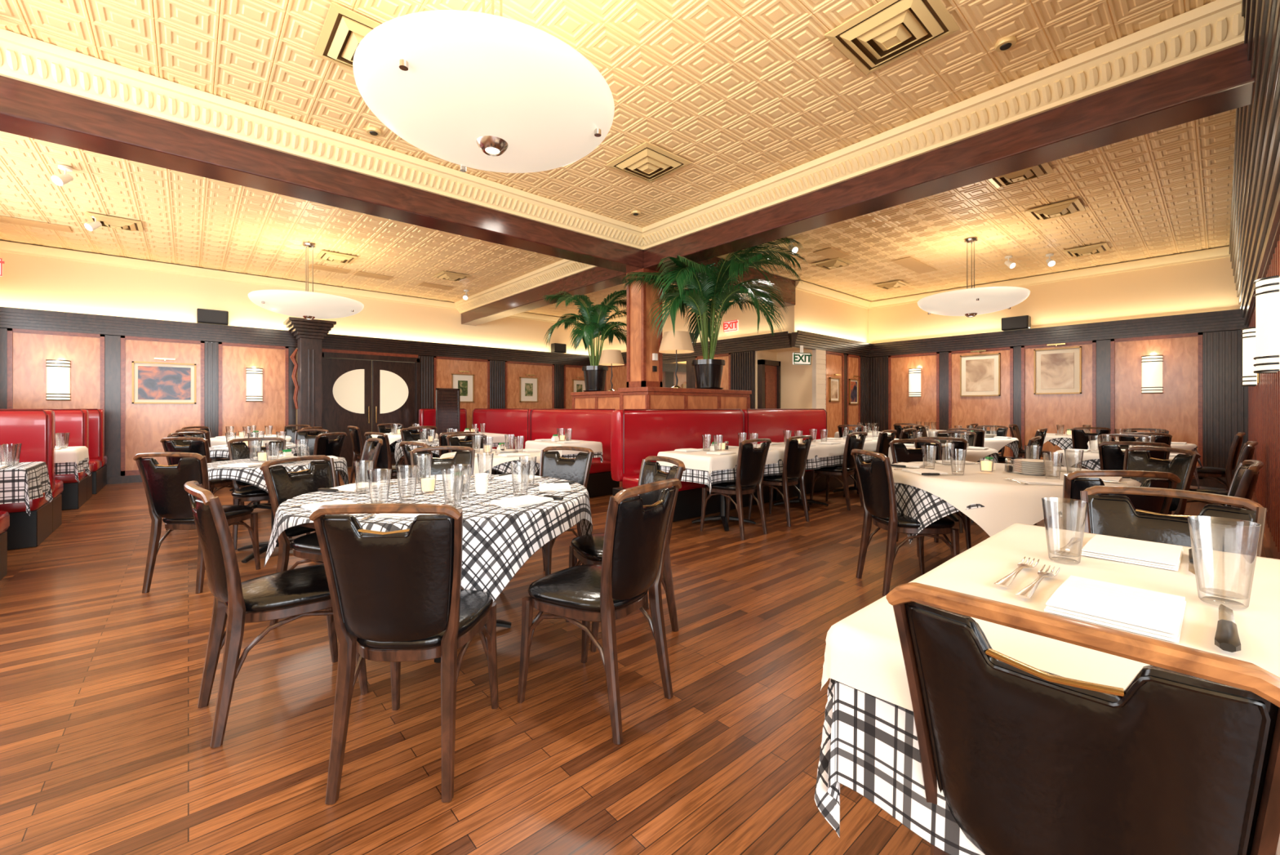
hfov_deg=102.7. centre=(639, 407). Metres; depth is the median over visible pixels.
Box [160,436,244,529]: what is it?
dining chair
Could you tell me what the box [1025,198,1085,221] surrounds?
ceiling vent
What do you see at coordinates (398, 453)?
tablecloth
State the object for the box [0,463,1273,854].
floor
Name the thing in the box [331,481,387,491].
napkin
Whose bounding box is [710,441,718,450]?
caddy
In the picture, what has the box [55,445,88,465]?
tablecloth
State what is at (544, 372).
wall panel
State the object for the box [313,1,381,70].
ceiling vent
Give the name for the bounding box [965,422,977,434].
dining chair
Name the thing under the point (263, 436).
napkin
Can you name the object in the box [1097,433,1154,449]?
dining chair
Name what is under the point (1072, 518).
dining chair
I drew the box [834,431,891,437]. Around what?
tablecloth
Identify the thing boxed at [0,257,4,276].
exit sign
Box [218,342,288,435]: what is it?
wall panel
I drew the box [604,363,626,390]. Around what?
wall panel
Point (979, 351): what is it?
picture light
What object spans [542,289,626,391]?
potted palm
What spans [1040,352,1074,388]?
print
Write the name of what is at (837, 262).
ceiling vent
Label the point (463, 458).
dining chair
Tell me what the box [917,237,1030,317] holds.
pendant lamp
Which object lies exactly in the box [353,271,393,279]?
ceiling panel
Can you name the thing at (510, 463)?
drinking glass
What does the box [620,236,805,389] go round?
potted palm
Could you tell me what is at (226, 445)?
napkin
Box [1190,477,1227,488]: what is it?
baseboard
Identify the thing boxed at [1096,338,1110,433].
pilaster
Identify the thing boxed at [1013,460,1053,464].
plate
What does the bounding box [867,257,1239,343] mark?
wall
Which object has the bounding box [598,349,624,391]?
table lamp
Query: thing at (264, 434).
napkin
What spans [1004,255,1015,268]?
spotlight
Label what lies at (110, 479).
baseboard
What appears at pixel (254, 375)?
wall sconce
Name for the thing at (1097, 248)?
ceiling vent
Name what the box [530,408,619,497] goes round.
bench
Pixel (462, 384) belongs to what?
print
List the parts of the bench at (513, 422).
backrest, seat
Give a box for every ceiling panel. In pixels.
[0,215,72,232]
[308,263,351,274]
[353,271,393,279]
[417,282,453,289]
[813,247,849,258]
[891,257,937,273]
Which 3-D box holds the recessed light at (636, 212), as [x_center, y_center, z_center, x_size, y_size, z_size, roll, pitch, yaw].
[-0.052,-2.422,6.380,0.120,0.036,0.120,0,0,-41]
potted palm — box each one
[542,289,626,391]
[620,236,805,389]
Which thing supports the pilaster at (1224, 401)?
attached to the wall at (1209, 285)
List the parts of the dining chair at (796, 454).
leg, leg, seat frame, seat, leg, backrest, rail, leg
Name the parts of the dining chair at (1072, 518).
leg, rail, leg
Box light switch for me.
[652,365,657,371]
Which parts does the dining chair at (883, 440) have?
leg, backrest, rail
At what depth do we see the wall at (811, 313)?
10.64 m
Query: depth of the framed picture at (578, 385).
14.16 m
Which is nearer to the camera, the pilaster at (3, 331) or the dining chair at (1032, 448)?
the dining chair at (1032, 448)
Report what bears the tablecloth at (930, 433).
on the tablecloth
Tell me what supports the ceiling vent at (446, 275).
in the ceiling
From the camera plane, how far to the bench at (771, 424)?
7.63 m
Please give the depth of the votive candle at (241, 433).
7.76 m
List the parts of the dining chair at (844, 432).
rail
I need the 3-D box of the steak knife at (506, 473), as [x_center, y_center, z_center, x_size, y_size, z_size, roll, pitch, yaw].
[-0.919,0.443,3.337,0.025,0.016,0.251,0,0,27]
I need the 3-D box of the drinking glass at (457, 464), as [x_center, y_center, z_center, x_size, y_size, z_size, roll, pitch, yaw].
[-0.888,0.368,2.550,0.100,0.168,0.100,0,0,-41]
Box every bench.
[0,408,63,550]
[0,510,9,580]
[43,408,93,510]
[84,408,106,493]
[418,408,466,457]
[472,408,532,474]
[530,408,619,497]
[610,408,769,521]
[741,408,853,500]
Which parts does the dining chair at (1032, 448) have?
leg, backrest, rail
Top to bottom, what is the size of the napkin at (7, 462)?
0.015 m
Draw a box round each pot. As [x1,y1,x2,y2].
[582,365,608,390]
[691,359,724,387]
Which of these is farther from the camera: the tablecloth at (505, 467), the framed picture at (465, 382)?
the framed picture at (465, 382)
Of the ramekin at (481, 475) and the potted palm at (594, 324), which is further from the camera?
the potted palm at (594, 324)
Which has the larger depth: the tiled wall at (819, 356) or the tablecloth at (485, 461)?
the tiled wall at (819, 356)
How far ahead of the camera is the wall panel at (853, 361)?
11.32 m
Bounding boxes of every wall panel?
[7,328,104,411]
[120,335,204,475]
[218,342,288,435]
[434,355,489,431]
[505,360,554,408]
[564,364,584,408]
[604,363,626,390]
[695,352,730,389]
[826,351,844,437]
[847,353,860,430]
[888,351,939,438]
[948,346,1013,456]
[1021,340,1096,469]
[1110,332,1202,479]
[1248,235,1279,559]
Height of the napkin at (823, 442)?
0.015 m
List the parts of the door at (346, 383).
pane, handle, frame, handle, pane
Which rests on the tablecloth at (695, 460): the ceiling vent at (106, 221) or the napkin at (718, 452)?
the napkin at (718, 452)
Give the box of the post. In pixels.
[283,316,336,432]
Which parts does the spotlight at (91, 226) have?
bulb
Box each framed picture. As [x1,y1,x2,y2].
[132,357,195,404]
[451,370,474,402]
[519,373,537,401]
[572,376,585,391]
[828,373,841,401]
[848,375,860,404]
[960,350,999,396]
[1033,342,1081,394]
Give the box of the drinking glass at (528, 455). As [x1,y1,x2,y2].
[519,455,536,485]
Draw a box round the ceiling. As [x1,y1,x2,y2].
[0,0,1235,319]
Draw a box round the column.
[626,267,662,387]
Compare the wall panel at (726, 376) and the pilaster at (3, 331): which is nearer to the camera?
the pilaster at (3, 331)
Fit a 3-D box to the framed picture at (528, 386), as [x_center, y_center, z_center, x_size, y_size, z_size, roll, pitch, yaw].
[-2.828,-0.500,13.128,0.520,0.700,0.105,0,0,-41]
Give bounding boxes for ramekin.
[474,472,488,478]
[474,476,488,481]
[474,480,488,484]
[474,483,488,494]
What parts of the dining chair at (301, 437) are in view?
leg, backrest, rail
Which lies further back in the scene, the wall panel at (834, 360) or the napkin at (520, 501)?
the wall panel at (834, 360)
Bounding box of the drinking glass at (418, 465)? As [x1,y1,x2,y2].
[395,465,418,500]
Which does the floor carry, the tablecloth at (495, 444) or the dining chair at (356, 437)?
the dining chair at (356, 437)
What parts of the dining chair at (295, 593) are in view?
rail, backrest, leg, leg, seat, seat frame, leg, leg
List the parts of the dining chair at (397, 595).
leg, handle, rail, backrest, leg, seat frame, seat, leg, leg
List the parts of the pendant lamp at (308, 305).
rod, lamp shade, rod, rod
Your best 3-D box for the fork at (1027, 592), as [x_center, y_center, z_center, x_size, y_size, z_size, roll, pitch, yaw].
[1.008,0.437,1.296,0.319,0.010,0.039,0,0,-41]
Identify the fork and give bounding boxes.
[288,497,348,506]
[361,513,374,519]
[477,502,517,509]
[524,476,548,481]
[531,490,578,493]
[993,556,1039,586]
[1003,477,1028,484]
[1014,564,1060,598]
[1052,537,1082,554]
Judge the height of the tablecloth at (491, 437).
0.188 m
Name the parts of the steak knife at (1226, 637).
blade, handle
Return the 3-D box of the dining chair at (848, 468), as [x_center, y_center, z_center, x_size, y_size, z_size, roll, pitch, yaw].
[2.474,0.755,6.379,0.471,0.936,0.587,0,0,-41]
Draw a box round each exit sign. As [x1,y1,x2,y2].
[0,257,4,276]
[723,320,738,332]
[792,345,812,364]
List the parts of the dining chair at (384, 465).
leg, rail, backrest, leg, seat, seat frame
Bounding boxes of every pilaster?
[0,327,7,408]
[104,334,120,475]
[204,341,218,437]
[288,346,296,429]
[417,355,434,408]
[489,360,505,408]
[554,364,564,408]
[688,356,695,388]
[730,350,755,408]
[844,353,847,429]
[860,355,869,430]
[869,355,888,431]
[939,351,948,430]
[1013,345,1021,456]
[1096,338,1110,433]
[1202,329,1248,479]
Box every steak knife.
[317,487,358,492]
[488,472,512,478]
[531,480,574,484]
[533,494,563,499]
[891,464,917,467]
[921,472,939,475]
[926,458,942,463]
[1188,547,1203,575]
[1214,603,1240,652]
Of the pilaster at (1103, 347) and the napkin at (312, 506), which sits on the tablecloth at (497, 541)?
the napkin at (312, 506)
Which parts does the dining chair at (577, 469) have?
leg, leg, backrest, rail, leg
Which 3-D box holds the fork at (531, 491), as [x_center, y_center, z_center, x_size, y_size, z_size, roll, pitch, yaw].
[-0.452,0.445,2.730,0.245,0.008,0.030,0,0,-11]
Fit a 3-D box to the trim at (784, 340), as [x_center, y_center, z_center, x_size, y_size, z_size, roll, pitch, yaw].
[0.770,-1.310,12.177,0.140,0.300,6.350,0,0,-41]
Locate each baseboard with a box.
[106,474,142,484]
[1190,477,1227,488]
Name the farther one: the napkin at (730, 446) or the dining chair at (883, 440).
the dining chair at (883, 440)
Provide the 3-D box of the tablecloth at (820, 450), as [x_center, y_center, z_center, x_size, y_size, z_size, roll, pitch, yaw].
[2.001,0.542,6.378,1.284,0.188,0.747,0,0,-41]
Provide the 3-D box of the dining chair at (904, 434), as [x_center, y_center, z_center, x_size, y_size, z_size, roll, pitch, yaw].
[3.654,0.755,7.432,0.471,0.936,0.587,0,0,-41]
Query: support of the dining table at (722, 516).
on the floor
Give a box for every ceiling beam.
[0,75,643,272]
[461,43,1254,325]
[663,257,795,307]
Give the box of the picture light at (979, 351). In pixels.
[970,350,986,352]
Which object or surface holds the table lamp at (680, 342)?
on the wall at (634, 397)
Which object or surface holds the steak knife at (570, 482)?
on the tablecloth at (497, 541)
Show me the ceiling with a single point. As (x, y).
(746, 92)
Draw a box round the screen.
[435,387,460,439]
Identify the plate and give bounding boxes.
[266,455,293,459]
[494,448,517,452]
[495,450,518,453]
[1013,458,1053,463]
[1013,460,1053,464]
[1013,461,1053,466]
[1013,462,1053,467]
[1013,464,1053,469]
[1013,465,1053,470]
[1013,466,1053,471]
[1013,468,1053,473]
[1013,470,1053,475]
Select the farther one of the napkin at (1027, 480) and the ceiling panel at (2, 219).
the ceiling panel at (2, 219)
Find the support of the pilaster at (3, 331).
attached to the wall at (26, 282)
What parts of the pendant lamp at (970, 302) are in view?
rod, rod, lamp shade, rod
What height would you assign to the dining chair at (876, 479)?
0.936 m
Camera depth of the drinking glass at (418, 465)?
2.48 m
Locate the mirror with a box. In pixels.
[662,357,688,387]
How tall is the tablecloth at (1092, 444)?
0.231 m
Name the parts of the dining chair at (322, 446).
leg, backrest, rail, leg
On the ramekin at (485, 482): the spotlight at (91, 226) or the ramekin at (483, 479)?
the ramekin at (483, 479)
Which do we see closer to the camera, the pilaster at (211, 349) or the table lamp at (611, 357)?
the table lamp at (611, 357)
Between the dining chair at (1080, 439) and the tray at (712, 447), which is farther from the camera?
the dining chair at (1080, 439)
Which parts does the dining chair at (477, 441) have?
leg, rail, backrest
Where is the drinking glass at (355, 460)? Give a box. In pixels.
[352,460,373,492]
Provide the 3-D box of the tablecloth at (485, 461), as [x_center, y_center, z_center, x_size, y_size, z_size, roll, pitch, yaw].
[-1.416,0.568,5.083,1.062,0.239,1.061,0,0,-41]
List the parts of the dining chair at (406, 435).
leg, rail, backrest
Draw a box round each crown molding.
[0,28,644,250]
[0,240,582,325]
[454,258,597,313]
[605,297,732,324]
[641,0,1244,249]
[795,280,871,309]
[867,245,1230,309]
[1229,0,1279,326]
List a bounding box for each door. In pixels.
[322,348,419,466]
[757,359,780,408]
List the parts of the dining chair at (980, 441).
rail, backrest, leg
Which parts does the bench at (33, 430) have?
seat, backrest, seat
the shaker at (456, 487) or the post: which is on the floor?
the post
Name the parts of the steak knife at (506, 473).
handle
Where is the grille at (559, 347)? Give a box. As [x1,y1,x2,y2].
[555,343,565,351]
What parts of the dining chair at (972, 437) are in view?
rail, backrest, leg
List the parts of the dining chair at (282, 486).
leg, rail, handle, backrest, seat, seat frame, leg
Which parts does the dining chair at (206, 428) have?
rail, backrest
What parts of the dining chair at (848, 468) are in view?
leg, leg, seat frame, seat, leg, backrest, rail, leg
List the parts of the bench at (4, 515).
seat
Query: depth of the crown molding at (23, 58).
4.26 m
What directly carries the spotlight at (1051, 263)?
attached to the ceiling
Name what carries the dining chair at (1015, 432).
on the floor
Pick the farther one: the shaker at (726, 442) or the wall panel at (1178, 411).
the wall panel at (1178, 411)
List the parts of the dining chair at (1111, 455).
leg, rail, leg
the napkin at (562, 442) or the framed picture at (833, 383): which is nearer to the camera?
the napkin at (562, 442)
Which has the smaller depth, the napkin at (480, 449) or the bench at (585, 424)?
the napkin at (480, 449)
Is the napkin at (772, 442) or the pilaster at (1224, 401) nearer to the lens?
the napkin at (772, 442)
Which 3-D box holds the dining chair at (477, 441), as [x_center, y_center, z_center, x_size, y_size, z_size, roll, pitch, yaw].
[-1.809,0.755,5.580,0.471,0.936,0.587,0,0,-38]
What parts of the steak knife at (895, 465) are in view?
handle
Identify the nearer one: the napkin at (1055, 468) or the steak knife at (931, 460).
the napkin at (1055, 468)
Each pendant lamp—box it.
[248,242,364,319]
[352,0,614,173]
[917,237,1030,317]
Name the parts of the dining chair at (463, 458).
leg, rail, handle, leg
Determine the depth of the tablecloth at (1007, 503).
3.06 m
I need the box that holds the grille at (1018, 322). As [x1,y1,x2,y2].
[1002,315,1026,328]
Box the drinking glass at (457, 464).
[450,463,471,497]
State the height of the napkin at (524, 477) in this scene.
0.015 m
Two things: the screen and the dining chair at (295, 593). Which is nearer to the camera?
the dining chair at (295, 593)
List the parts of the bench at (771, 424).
backrest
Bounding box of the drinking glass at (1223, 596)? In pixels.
[1186,516,1261,607]
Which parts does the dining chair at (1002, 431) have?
rail, backrest, leg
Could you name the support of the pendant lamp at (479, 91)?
hanging from the ceiling
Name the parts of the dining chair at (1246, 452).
seat, leg, leg, backrest, rail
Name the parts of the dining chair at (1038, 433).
seat frame, seat, backrest, rail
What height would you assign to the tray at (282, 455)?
0.050 m
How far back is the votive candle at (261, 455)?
4.29 m
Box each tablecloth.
[0,461,53,515]
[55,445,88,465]
[55,457,90,482]
[207,456,348,493]
[208,443,309,458]
[209,435,291,446]
[237,440,291,444]
[263,474,592,601]
[371,432,438,444]
[390,438,401,448]
[394,440,439,465]
[440,431,509,444]
[440,448,541,474]
[486,442,509,448]
[490,459,539,475]
[524,439,602,457]
[560,452,603,462]
[656,445,784,475]
[659,458,782,493]
[752,440,844,458]
[805,454,843,470]
[813,437,898,455]
[814,678,985,854]
[820,523,1279,711]
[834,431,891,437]
[862,450,875,461]
[888,445,999,463]
[890,461,1141,536]
[891,452,997,463]
[892,471,1062,543]
[895,430,946,438]
[983,435,1018,451]
[983,440,1018,457]
[1043,433,1113,445]
[1048,437,1072,449]
[1053,449,1198,468]
[1054,458,1199,487]
[1087,440,1197,454]
[1087,446,1202,466]
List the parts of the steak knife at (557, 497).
handle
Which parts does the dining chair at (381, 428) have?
rail, backrest, seat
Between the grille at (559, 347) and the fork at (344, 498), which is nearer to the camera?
the fork at (344, 498)
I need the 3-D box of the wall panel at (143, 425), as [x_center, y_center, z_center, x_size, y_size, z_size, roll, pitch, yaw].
[-8.014,-0.040,8.629,1.030,2.280,0.055,0,0,-41]
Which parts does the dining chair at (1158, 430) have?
backrest, rail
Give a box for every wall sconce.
[45,359,71,399]
[245,367,262,401]
[908,368,921,396]
[1141,355,1163,393]
[1240,326,1258,386]
[1253,275,1279,373]
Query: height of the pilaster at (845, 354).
2.400 m
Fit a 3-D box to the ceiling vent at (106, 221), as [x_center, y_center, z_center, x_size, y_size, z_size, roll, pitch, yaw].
[-6.835,-2.383,6.679,0.500,0.078,0.500,0,0,-41]
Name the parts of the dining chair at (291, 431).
backrest, rail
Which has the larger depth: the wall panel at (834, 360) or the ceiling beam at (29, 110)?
the wall panel at (834, 360)
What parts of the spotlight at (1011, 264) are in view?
mount plate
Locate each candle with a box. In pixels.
[238,431,245,436]
[244,440,250,445]
[256,450,268,462]
[419,474,436,493]
[426,435,433,441]
[482,443,491,452]
[559,435,565,439]
[718,442,725,448]
[979,457,993,471]
[1066,430,1071,434]
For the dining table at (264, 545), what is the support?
on the floor
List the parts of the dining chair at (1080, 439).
leg, backrest, rail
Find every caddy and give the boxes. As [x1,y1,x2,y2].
[251,431,259,436]
[258,440,269,445]
[280,448,293,456]
[448,471,466,489]
[497,442,506,449]
[551,434,559,441]
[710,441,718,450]
[983,456,995,470]
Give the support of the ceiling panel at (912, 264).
attached to the ceiling
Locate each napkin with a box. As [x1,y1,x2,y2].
[0,461,19,465]
[212,444,227,446]
[213,446,228,448]
[215,435,239,437]
[217,436,242,438]
[217,462,262,466]
[253,455,279,459]
[259,434,278,435]
[259,435,282,437]
[300,499,356,511]
[315,455,337,460]
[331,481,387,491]
[374,513,436,518]
[417,439,435,440]
[425,473,465,479]
[474,448,496,451]
[489,494,553,508]
[493,474,541,481]
[497,452,530,456]
[515,448,541,452]
[535,438,551,440]
[539,482,571,492]
[557,440,580,443]
[674,448,702,451]
[706,450,736,454]
[718,445,737,448]
[760,441,782,444]
[818,441,840,444]
[822,437,841,439]
[895,462,925,467]
[901,468,948,474]
[903,443,915,446]
[935,459,976,464]
[966,446,988,449]
[994,435,1011,438]
[1013,477,1063,484]
[1044,575,1186,642]
[1053,466,1091,471]
[1065,448,1089,452]
[1081,533,1182,570]
[1082,476,1122,482]
[1169,453,1177,456]
[1170,441,1186,444]
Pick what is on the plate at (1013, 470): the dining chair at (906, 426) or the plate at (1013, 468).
the plate at (1013, 468)
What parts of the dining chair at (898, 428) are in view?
rail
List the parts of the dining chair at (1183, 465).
leg, rail, leg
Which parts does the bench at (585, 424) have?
backrest, seat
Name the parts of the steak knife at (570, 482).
handle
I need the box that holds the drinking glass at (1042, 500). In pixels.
[1041,500,1088,561]
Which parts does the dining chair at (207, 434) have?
rail, backrest, leg, seat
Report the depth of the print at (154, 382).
8.62 m
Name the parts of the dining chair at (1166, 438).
backrest, rail, leg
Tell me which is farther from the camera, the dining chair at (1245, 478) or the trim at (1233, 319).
the trim at (1233, 319)
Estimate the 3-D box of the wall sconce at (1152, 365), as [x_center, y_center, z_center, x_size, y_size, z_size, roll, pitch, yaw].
[8.285,-0.540,8.291,0.119,0.614,0.255,0,0,-41]
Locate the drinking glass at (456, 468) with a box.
[441,467,464,506]
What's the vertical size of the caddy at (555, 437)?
0.090 m
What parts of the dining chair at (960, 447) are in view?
backrest, rail, leg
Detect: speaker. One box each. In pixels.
[196,308,228,325]
[551,342,566,353]
[1001,315,1031,331]
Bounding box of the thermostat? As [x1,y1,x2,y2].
[652,353,657,360]
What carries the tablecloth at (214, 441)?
on the tablecloth at (251, 442)
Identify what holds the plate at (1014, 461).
on the plate at (1013, 463)
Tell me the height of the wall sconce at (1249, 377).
0.614 m
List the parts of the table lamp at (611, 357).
lamp shade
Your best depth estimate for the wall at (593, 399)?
7.94 m
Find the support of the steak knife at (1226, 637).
on the tablecloth at (863, 652)
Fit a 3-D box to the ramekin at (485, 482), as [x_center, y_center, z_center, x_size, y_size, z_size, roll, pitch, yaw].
[-0.836,0.409,2.702,0.076,0.050,0.076,0,0,-41]
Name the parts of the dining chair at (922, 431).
backrest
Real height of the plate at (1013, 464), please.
0.016 m
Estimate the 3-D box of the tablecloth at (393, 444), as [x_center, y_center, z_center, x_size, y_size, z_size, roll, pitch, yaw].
[-4.047,0.610,8.831,1.075,0.312,1.074,0,0,-41]
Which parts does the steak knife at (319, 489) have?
handle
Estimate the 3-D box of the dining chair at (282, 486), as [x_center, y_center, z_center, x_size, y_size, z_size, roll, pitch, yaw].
[-1.783,0.755,2.956,0.587,0.936,0.471,0,0,15]
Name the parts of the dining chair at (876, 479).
leg, rail, backrest, leg, seat frame, seat, leg, leg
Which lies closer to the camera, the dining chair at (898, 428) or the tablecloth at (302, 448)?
the tablecloth at (302, 448)
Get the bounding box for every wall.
[0,251,595,467]
[570,390,619,408]
[595,288,867,408]
[617,386,751,486]
[812,349,826,410]
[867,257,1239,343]
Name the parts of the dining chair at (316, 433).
backrest, rail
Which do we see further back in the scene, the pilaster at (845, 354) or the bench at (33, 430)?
the pilaster at (845, 354)
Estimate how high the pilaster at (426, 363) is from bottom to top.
2.400 m
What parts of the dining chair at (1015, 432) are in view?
leg, backrest, leg, seat frame, seat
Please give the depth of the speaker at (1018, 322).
9.54 m
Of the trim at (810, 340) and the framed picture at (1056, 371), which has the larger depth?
the trim at (810, 340)
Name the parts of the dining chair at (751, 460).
leg, leg, seat, seat frame, leg, backrest, rail, leg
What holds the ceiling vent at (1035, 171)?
in the ceiling
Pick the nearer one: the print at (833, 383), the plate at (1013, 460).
the plate at (1013, 460)
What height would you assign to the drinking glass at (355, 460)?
0.168 m
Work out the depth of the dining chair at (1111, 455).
4.45 m
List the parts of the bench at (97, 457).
seat, backrest, seat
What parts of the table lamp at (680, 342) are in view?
lamp shade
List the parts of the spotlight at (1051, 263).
mount plate, bulb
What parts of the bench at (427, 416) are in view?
backrest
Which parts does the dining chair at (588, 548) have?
leg, seat frame, seat, leg, leg, backrest, rail, leg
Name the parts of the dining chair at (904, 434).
leg, backrest, rail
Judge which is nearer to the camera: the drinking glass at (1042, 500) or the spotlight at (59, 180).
the drinking glass at (1042, 500)
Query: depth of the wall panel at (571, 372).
13.99 m
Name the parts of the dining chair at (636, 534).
leg, leg, seat, seat frame, leg, backrest, rail, handle, leg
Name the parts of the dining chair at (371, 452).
leg, backrest, leg, rail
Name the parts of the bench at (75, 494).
backrest, seat, seat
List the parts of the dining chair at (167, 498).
leg, handle, rail, backrest, leg, seat, seat frame, leg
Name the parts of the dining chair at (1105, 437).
leg, backrest, rail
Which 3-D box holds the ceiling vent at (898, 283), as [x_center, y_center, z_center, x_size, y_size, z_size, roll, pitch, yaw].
[4.933,-2.383,10.055,0.500,0.078,0.500,0,0,-41]
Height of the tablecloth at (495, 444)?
0.276 m
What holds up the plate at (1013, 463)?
on the plate at (1013, 464)
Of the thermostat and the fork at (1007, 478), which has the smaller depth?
the fork at (1007, 478)
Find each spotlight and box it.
[51,164,73,186]
[84,215,102,231]
[462,289,468,299]
[788,238,798,253]
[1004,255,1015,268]
[1045,253,1055,266]
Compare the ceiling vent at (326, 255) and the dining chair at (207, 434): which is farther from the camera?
the ceiling vent at (326, 255)
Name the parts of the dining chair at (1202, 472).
seat frame, seat, leg, leg, backrest, rail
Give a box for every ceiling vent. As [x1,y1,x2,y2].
[84,212,143,231]
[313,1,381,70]
[315,250,358,263]
[433,271,470,281]
[605,142,691,182]
[810,257,853,269]
[824,0,959,75]
[872,280,910,288]
[987,162,1054,188]
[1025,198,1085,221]
[1062,242,1111,257]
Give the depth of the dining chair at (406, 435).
7.45 m
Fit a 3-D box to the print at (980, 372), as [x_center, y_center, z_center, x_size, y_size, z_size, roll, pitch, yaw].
[6.726,-0.645,10.142,0.005,0.630,0.480,0,0,-41]
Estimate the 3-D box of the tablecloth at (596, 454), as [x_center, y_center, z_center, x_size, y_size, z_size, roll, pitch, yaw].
[-1.035,0.592,6.892,0.687,0.276,0.926,0,0,-41]
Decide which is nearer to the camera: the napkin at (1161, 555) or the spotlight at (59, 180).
the napkin at (1161, 555)
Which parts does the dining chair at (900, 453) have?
leg, rail, backrest, leg, leg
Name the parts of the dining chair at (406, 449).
leg, rail, backrest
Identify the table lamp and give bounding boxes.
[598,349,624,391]
[658,330,693,387]
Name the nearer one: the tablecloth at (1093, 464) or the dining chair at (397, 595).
the dining chair at (397, 595)
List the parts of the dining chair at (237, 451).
leg, leg, seat, seat frame, rail, backrest, leg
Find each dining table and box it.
[237,505,295,562]
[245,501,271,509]
[297,522,511,662]
[493,470,501,474]
[691,493,755,530]
[773,480,828,511]
[832,470,857,492]
[947,511,958,521]
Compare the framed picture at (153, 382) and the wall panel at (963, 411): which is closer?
the framed picture at (153, 382)
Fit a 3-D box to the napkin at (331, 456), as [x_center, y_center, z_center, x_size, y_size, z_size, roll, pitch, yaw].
[-2.822,0.445,4.577,0.170,0.015,0.250,0,0,-41]
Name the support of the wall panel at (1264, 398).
attached to the wall
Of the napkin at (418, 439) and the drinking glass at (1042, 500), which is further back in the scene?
the napkin at (418, 439)
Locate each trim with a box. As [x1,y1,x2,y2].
[0,306,591,365]
[595,331,791,365]
[791,329,871,356]
[869,308,1248,356]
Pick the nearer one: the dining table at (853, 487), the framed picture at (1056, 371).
the dining table at (853, 487)
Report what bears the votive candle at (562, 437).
on the tablecloth at (597, 446)
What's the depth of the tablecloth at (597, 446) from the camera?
6.65 m
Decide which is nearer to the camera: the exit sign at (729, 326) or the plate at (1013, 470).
the plate at (1013, 470)
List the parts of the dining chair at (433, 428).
backrest, rail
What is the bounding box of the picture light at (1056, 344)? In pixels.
[1046,342,1066,346]
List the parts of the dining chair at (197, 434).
rail, backrest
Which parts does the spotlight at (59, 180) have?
bulb, mount plate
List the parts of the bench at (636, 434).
seat, backrest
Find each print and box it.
[137,365,191,399]
[457,380,467,395]
[524,382,533,395]
[576,384,582,391]
[831,380,837,398]
[850,381,857,401]
[965,358,994,391]
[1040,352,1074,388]
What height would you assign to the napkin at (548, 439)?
0.015 m
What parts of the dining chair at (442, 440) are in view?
leg, backrest, rail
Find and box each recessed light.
[365,126,381,136]
[631,209,640,215]
[995,35,1017,52]
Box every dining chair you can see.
[133,452,260,593]
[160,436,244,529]
[167,431,239,505]
[175,429,229,462]
[181,426,227,488]
[184,480,368,747]
[226,437,292,549]
[259,454,336,625]
[267,428,328,502]
[283,424,311,443]
[293,426,322,455]
[306,437,382,534]
[308,502,498,804]
[313,431,346,485]
[347,425,382,482]
[364,431,408,480]
[376,422,403,477]
[398,426,436,478]
[400,426,434,477]
[400,440,432,477]
[409,445,475,477]
[439,431,475,457]
[445,432,490,474]
[517,478,681,744]
[539,445,594,575]
[565,455,685,652]
[700,438,771,540]
[747,435,813,526]
[808,431,867,510]
[837,424,865,437]
[843,429,897,497]
[850,448,959,595]
[885,582,1279,854]
[888,439,971,556]
[893,422,919,444]
[897,427,916,444]
[902,424,915,434]
[912,425,927,438]
[915,436,967,532]
[934,430,977,446]
[947,427,984,462]
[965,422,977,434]
[970,435,1041,524]
[975,425,1008,457]
[997,427,1047,463]
[1008,423,1052,460]
[1062,470,1181,532]
[1071,426,1111,467]
[1080,485,1267,556]
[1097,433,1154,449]
[1097,440,1171,470]
[1118,431,1172,447]
[1123,446,1200,515]
[1124,427,1168,438]
[1168,440,1257,514]
[1192,431,1245,489]
[1224,459,1263,509]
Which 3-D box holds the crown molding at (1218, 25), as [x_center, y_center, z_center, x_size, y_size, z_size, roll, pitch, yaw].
[1.783,-2.320,5.085,0.200,0.220,5.470,0,0,-41]
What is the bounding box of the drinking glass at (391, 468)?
[367,468,391,502]
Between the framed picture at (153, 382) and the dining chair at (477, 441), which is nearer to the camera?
the dining chair at (477, 441)
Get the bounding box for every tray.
[251,433,259,436]
[280,453,293,456]
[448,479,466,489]
[551,437,559,441]
[710,445,718,450]
[991,462,995,470]
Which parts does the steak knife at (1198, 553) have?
blade, handle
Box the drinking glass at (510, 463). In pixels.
[510,462,530,495]
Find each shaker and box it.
[452,475,461,492]
[459,474,468,490]
[724,440,728,449]
[1006,458,1013,472]
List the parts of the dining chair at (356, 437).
leg, rail, backrest, leg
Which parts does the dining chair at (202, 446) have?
leg, rail, backrest, leg, seat frame, seat, leg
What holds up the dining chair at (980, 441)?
on the floor
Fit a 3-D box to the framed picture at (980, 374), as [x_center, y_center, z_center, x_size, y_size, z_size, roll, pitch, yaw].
[6.700,-0.680,10.119,0.105,0.900,0.680,0,0,-41]
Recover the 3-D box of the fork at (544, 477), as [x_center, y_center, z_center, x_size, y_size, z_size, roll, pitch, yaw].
[-0.649,0.445,3.205,0.030,0.008,0.245,0,0,27]
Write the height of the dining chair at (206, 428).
0.936 m

